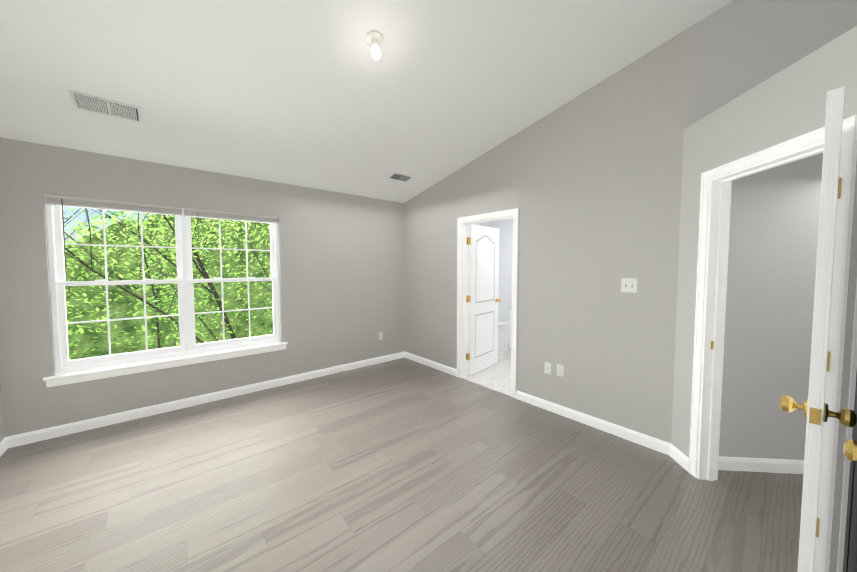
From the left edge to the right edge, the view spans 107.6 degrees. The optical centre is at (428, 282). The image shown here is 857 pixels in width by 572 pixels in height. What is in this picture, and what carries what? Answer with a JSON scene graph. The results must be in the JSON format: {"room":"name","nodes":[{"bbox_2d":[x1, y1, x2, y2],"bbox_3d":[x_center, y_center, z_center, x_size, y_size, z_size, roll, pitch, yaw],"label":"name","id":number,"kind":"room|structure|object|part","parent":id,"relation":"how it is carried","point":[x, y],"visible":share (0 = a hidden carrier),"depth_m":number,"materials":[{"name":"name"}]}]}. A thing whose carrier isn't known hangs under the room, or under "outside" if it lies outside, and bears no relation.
{"room":"empty bedroom","nodes":[
{"label":"empty bedroom","id":0,"kind":"room"},
{"bbox_2d":[0,380,3,441],"bbox_3d":[-1.636,-0.389,0.270,0.120,3.653,5.880,-2,4,-40],"label":"wall","id":1,"kind":"structure","parent":0,"point":[1,426],"depth_m":2.48,"materials":[{"name":"grey paint"}]},
{"bbox_2d":[0,437,11,456],"bbox_3d":[-2.019,1.362,0.913,0.015,0.092,4.220,-2,4,-40],"label":"baseboard","id":2,"kind":"structure","parent":1,"relation":"attached to","point":[6,443],"depth_m":2.48,"materials":[{"name":"white wood"}]},
{"bbox_2d":[0,137,404,436],"bbox_3d":[-1.985,0.024,3.753,4.070,2.480,0.160,-2,4,-40],"label":"wall","id":3,"kind":"structure","parent":0,"point":[341,277],"depth_m":3.30,"materials":[{"name":"grey paint"}]},
{"bbox_2d":[43,198,287,386],"bbox_3d":[-2.517,0.038,3.255,1.932,1.618,0.181,-2,4,-40],"label":"window","id":4,"kind":"structure","parent":3,"relation":"in","point":[53,269],"depth_m":3.10,"materials":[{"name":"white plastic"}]},
{"bbox_2d":[44,194,278,223],"bbox_3d":[-2.504,-0.727,3.201,1.814,0.083,0.030,-2,4,-40],"label":"window blinds","id":5,"kind":"object","parent":4,"relation":"attached to","point":[51,199],"visible":0.98,"depth_m":3.03,"materials":[{"name":"grey plastic"}]},
{"bbox_2d":[61,199,65,267],"bbox_3d":[-3.110,-0.418,2.676,0.007,0.590,0.009,-2,4,-40],"label":"blind cord","id":6,"kind":"object","parent":5,"relation":"hanging from","point":[61,199],"depth_m":2.67,"materials":[{"name":"grey plastic"}]},
{"bbox_2d":[53,205,277,367],"bbox_3d":[-2.545,-0.013,3.285,1.752,1.450,0.070,-2,4,-40],"label":"window panel","id":7,"kind":"object","parent":4,"relation":"attached to","point":[62,283],"visible":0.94,"depth_m":3.17,"materials":[{"name":"white plastic"}]},
{"bbox_3d":[-2.488,0.802,3.259,1.932,0.090,0.093,-2,4,-40],"label":"window stool apron","id":8,"kind":"part","parent":4,"relation":"part of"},
{"bbox_2d":[8,352,403,446],"bbox_3d":[-1.872,1.217,3.795,3.920,0.092,0.015,-2,4,-40],"label":"baseboard","id":9,"kind":"structure","parent":3,"relation":"attached to","point":[66,429],"depth_m":3.19,"materials":[{"name":"white wood"}]},
{"bbox_2d":[379,332,382,339],"bbox_3d":[-0.724,0.804,4.757,0.070,0.115,0.008,-2,4,-40],"label":"outlet","id":10,"kind":"object","parent":3,"relation":"attached to","point":[380,335],"visible":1,"depth_m":4.75,"materials":[{"name":"white plastic"}]},
{"bbox_2d":[0,0,732,202],"bbox_3d":[-0.086,-1.717,1.524,4.190,1.325,5.880,-2,4,-40],"label":"ceiling","id":11,"kind":"structure","parent":0,"point":[310,93],"depth_m":2.26,"materials":[{"name":"white paint"}]},
{"bbox_2d":[68,89,142,122],"bbox_3d":[-2.332,-1.276,2.288,0.360,0.050,0.202,-2,4,-40],"label":"ceiling vent","id":12,"kind":"object","parent":11,"relation":"in","point":[96,104],"visible":1,"depth_m":2.27,"materials":[{"name":"white metal"}]},
{"bbox_2d":[365,31,382,47],"bbox_3d":[-0.348,-1.547,2.018,0.116,0.070,0.114,-2,4,-40],"label":"holder","id":13,"kind":"object","parent":11,"relation":"attached to","point":[372,38],"visible":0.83,"depth_m":1.99,"materials":[{"name":"white ceramic"}]},
{"bbox_2d":[371,45,380,59],"bbox_3d":[-0.335,-1.476,2.006,0.060,0.095,0.061,-2,4,-40],"label":"ceiling lamp","id":14,"kind":"object","parent":13,"relation":"attached to","point":[376,53],"visible":0.98,"depth_m":1.99,"materials":[{"name":"white glass"}]},
{"bbox_2d":[388,172,412,181],"bbox_3d":[-0.357,-1.354,4.032,0.290,0.040,0.163,-2,4,-40],"label":"ceiling vent","id":15,"kind":"object","parent":11,"relation":"in","point":[400,177],"visible":1,"depth_m":4.01,"materials":[{"name":"white metal"}]},
{"bbox_2d":[0,357,802,571],"bbox_3d":[0.744,1.394,2.387,6.370,0.120,5.880,-2,4,-40],"label":"floor","id":16,"kind":"structure","parent":0,"point":[404,464],"depth_m":2.02,"materials":[{"name":"grey wood"}]},
{"bbox_2d":[463,342,510,395],"bbox_3d":[1.407,1.281,4.630,2.150,0.120,3.000,-2,4,-40],"label":"floor","id":17,"kind":"structure","parent":0,"point":[496,376],"depth_m":4.17,"materials":[{"name":"tile"}]},
{"bbox_2d":[498,321,508,360],"bbox_3d":[0.499,0.907,5.061,1.080,0.585,1.131,-2,4,-40],"label":"bathtub","id":18,"kind":"object","parent":17,"relation":"on","point":[502,338],"visible":0.1,"depth_m":4.90,"materials":[{"name":"ceramic"}]},
{"bbox_2d":[508,307,511,346],"bbox_3d":[2.075,0.833,4.946,0.686,0.746,1.450,-2,4,-40],"label":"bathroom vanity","id":19,"kind":"object","parent":17,"relation":"on","point":[510,308],"visible":0.1,"depth_m":5.23,"materials":[{"name":"white"}]},
{"bbox_2d":[468,218,512,341],"bbox_3d":[0.681,0.034,3.949,0.004,2.440,3.240,-2,4,-40],"label":"wall","id":20,"kind":"structure","parent":0,"point":[504,227],"depth_m":3.67,"materials":[{"name":"white"}]},
{"bbox_2d":[404,23,696,442],"bbox_3d":[0.754,-0.338,3.749,0.120,3.204,3.690,-2,4,-40],"label":"wall","id":21,"kind":"structure","parent":0,"point":[588,183],"depth_m":2.83,"materials":[{"name":"grey paint"}]},
{"bbox_2d":[404,351,456,375],"bbox_3d":[0.002,1.176,4.605,0.015,0.092,1.148,-2,4,-40],"label":"baseboard","id":22,"kind":"structure","parent":21,"relation":"attached to","point":[438,366],"depth_m":4.55,"materials":[{"name":"white wood"}]},
{"bbox_2d":[467,224,500,374],"bbox_3d":[0.783,0.219,4.413,0.173,2.000,0.768,2,4,41],"label":"bathroom door","id":23,"kind":"structure","parent":21,"relation":"in","point":[483,299],"depth_m":4.36,"materials":[{"name":"white wood"}]},
{"bbox_2d":[457,208,518,397],"bbox_3d":[0.725,0.220,3.811,0.154,2.083,0.906,-2,4,-40],"label":"door frame","id":24,"kind":"structure","parent":21,"relation":"attached to","point":[463,223],"depth_m":4.04,"materials":[{"name":"white wood"}]},
{"bbox_2d":[544,362,550,374],"bbox_3d":[1.205,0.864,3.175,0.014,0.115,0.070,-2,4,-40],"label":"outlet","id":25,"kind":"object","parent":21,"relation":"attached to","point":[547,368],"visible":1,"depth_m":3.17,"materials":[{"name":"white plastic"}]},
{"bbox_2d":[557,364,563,376],"bbox_3d":[1.292,0.859,3.077,0.008,0.115,0.070,-2,4,-40],"label":"outlet","id":26,"kind":"object","parent":21,"relation":"attached to","point":[560,370],"visible":1,"depth_m":3.07,"materials":[{"name":"white plastic"}]},
{"bbox_2d":[621,278,636,292],"bbox_3d":[1.657,0.022,2.597,0.019,0.115,0.116,-2,4,-40],"label":"switch plate","id":27,"kind":"object","parent":21,"relation":"attached to","point":[628,285],"visible":1,"depth_m":2.60,"materials":[{"name":"white plastic"}]},
{"bbox_2d":[671,26,856,571],"bbox_3d":[1.889,0.130,1.837,0.120,2.460,1.046,0,3,5],"label":"wall","id":28,"kind":"structure","parent":0,"point":[787,104],"depth_m":1.74,"materials":[{"name":"grey paint"}]},
{"bbox_2d":[689,115,856,571],"bbox_3d":[1.882,0.323,1.756,0.154,2.083,0.816,0,3,5],"label":"trim","id":29,"kind":"structure","parent":28,"relation":"attached to","point":[713,239],"depth_m":2.00,"materials":[{"name":"white wood"}]},
{"bbox_2d":[719,153,822,459],"bbox_3d":[2.793,0.191,1.416,1.750,2.380,1.694,0,3,5],"label":"wall","id":30,"kind":"structure","parent":0,"point":[773,245],"depth_m":2.18,"materials":[{"name":"grey paint"}]},
{"bbox_2d":[718,457,803,473],"bbox_3d":[3.120,1.317,1.809,1.162,0.092,2.177,-2,4,-40],"label":"baseboard","id":31,"kind":"structure","parent":30,"relation":"attached to","point":[739,463],"depth_m":2.22,"materials":[{"name":"white wood"}]},
{"bbox_2d":[693,0,856,123],"bbox_3d":[2.659,-1.679,1.440,0.120,1.193,2.190,-2,4,-40],"label":"wall band","id":32,"kind":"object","parent":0,"point":[743,46],"visible":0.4,"depth_m":2.02,"materials":[{"name":"grey paint"}]},
{"bbox_2d":[836,270,856,571],"bbox_3d":[0.638,0.209,0.266,3.300,2.460,0.120,-2,4,-40],"label":"wall","id":33,"kind":"structure","parent":0,"point":[846,426],"depth_m":1.33,"materials":[{"name":"grey paint"}]},
{"bbox_2d":[780,87,856,571],"bbox_3d":[1.544,0.369,1.241,0.580,2.018,0.173,-2,4,-38],"label":"closet door","id":34,"kind":"structure","parent":33,"relation":"in","point":[816,410],"depth_m":1.06,"materials":[{"name":"white wood"}]},
{"bbox_2d":[837,285,856,571],"bbox_3d":[1.484,0.387,0.995,0.810,2.030,0.122,-2,4,-40],"label":"door frame","id":35,"kind":"structure","parent":33,"relation":"attached to","point":[847,464],"depth_m":1.31,"materials":[{"name":"white wood"}]},
{"bbox_2d":[843,371,856,571],"bbox_3d":[1.468,0.389,1.022,0.778,2.000,0.173,-2,4,-40],"label":"entry door","id":36,"kind":"structure","parent":33,"relation":"in","point":[850,544],"depth_m":1.21,"materials":[{"name":"black paint"}]},
{"label":"outside","id":37,"kind":"structure","parent":0,"visible":0},
{"bbox_2d":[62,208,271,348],"bbox_3d":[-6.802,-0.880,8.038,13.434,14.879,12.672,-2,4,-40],"label":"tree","id":38,"kind":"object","parent":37,"point":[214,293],"depth_m":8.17,"materials":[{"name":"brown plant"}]},
{"bbox_2d":[61,206,272,359],"bbox_3d":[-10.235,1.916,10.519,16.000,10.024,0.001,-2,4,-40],"label":"tree","id":39,"kind":"object","parent":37,"point":[87,337],"depth_m":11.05,"materials":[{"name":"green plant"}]}
]}

